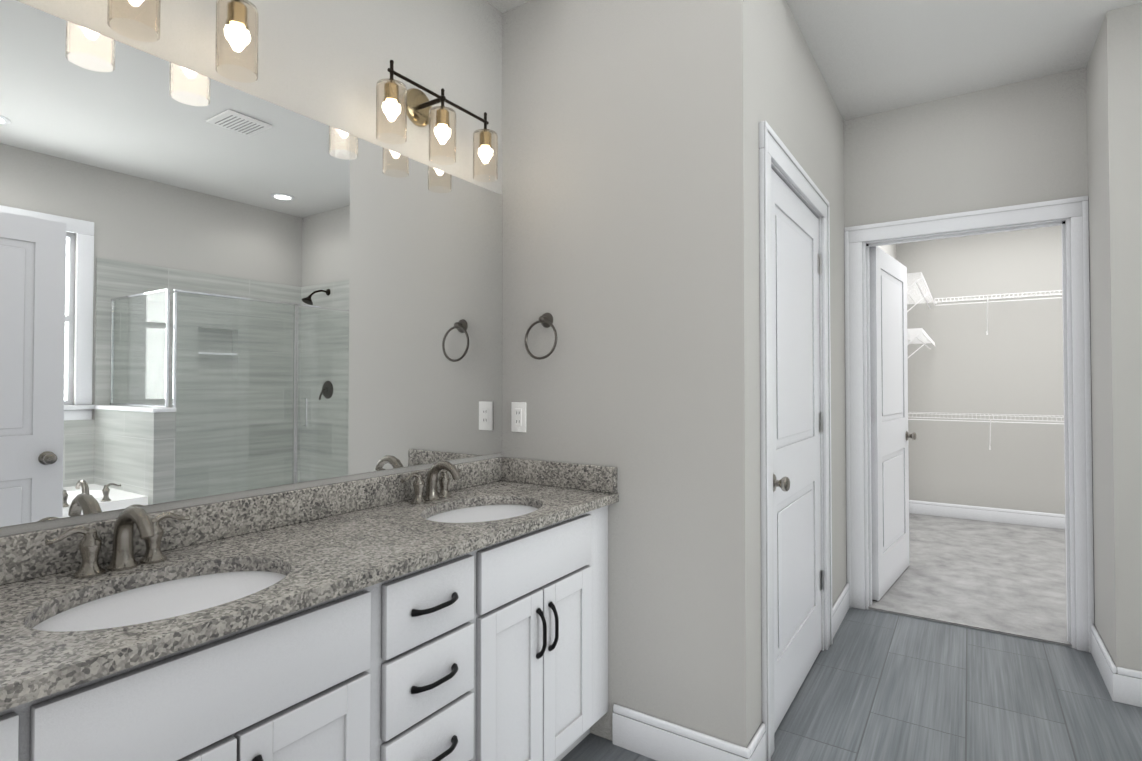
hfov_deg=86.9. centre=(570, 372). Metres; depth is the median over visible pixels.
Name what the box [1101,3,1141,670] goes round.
wall
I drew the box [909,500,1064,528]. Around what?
baseboard
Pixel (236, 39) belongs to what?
sconce
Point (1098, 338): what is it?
wall
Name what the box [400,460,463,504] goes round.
faucet
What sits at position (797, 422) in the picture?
hall door
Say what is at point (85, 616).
sink
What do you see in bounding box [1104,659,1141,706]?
baseboard
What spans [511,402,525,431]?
electrical outlet plate
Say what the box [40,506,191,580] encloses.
faucet
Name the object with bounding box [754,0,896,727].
wall
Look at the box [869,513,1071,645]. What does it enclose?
carpet floor
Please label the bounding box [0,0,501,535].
mirror
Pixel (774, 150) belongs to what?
door frame
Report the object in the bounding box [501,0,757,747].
wall
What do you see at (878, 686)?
floor
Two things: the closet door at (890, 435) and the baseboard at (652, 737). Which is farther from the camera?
the closet door at (890, 435)
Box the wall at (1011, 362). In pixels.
[897,226,1064,513]
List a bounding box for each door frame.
[759,121,832,760]
[844,196,1094,652]
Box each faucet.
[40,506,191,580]
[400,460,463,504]
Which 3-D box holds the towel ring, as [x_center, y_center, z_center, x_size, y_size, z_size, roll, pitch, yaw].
[-0.105,-0.138,2.262,0.150,0.180,0.051,-1,-1,33]
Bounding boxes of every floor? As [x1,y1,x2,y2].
[560,607,1141,760]
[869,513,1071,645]
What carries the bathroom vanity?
on the floor at (878, 686)
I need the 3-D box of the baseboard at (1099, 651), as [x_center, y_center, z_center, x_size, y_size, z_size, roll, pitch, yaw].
[2.284,1.227,2.585,0.020,0.135,0.486,-1,-1,33]
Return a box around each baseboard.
[612,704,759,760]
[832,583,849,637]
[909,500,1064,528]
[1091,624,1111,688]
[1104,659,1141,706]
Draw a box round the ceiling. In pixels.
[486,0,1141,120]
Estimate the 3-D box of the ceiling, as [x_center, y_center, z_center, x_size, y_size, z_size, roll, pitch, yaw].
[1.819,-1.478,2.459,3.706,0.060,7.340,-1,-1,33]
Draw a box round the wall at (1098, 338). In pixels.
[1086,28,1109,653]
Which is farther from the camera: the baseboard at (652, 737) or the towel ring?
the towel ring
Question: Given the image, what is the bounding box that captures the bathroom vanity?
[0,497,618,760]
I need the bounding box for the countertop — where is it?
[0,481,618,700]
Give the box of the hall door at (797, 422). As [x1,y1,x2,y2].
[771,168,823,733]
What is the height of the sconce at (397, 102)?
0.265 m
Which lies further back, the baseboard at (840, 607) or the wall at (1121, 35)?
the baseboard at (840, 607)
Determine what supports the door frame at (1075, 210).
attached to the wall at (1020, 143)
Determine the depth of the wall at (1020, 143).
3.09 m
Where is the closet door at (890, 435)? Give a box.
[869,246,916,600]
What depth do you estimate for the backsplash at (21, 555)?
1.56 m
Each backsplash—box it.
[0,457,503,584]
[504,457,616,492]
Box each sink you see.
[12,557,307,644]
[412,497,543,524]
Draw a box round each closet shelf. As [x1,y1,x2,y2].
[907,272,935,357]
[908,290,1063,449]
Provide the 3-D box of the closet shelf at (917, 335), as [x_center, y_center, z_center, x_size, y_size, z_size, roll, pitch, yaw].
[2.762,-0.323,4.945,0.319,0.712,1.852,-1,-1,33]
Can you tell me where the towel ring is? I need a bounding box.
[524,313,556,359]
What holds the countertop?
on the bathroom vanity
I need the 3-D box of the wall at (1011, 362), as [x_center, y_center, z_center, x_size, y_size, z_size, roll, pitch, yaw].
[4.036,-0.031,5.297,2.040,2.740,0.120,-1,-1,33]
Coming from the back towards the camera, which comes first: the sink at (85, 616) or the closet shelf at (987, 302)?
the closet shelf at (987, 302)
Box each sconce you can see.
[107,0,258,82]
[376,60,497,181]
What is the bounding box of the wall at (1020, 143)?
[844,67,1087,226]
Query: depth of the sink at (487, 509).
1.94 m
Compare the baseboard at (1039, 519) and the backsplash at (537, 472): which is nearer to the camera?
the backsplash at (537, 472)

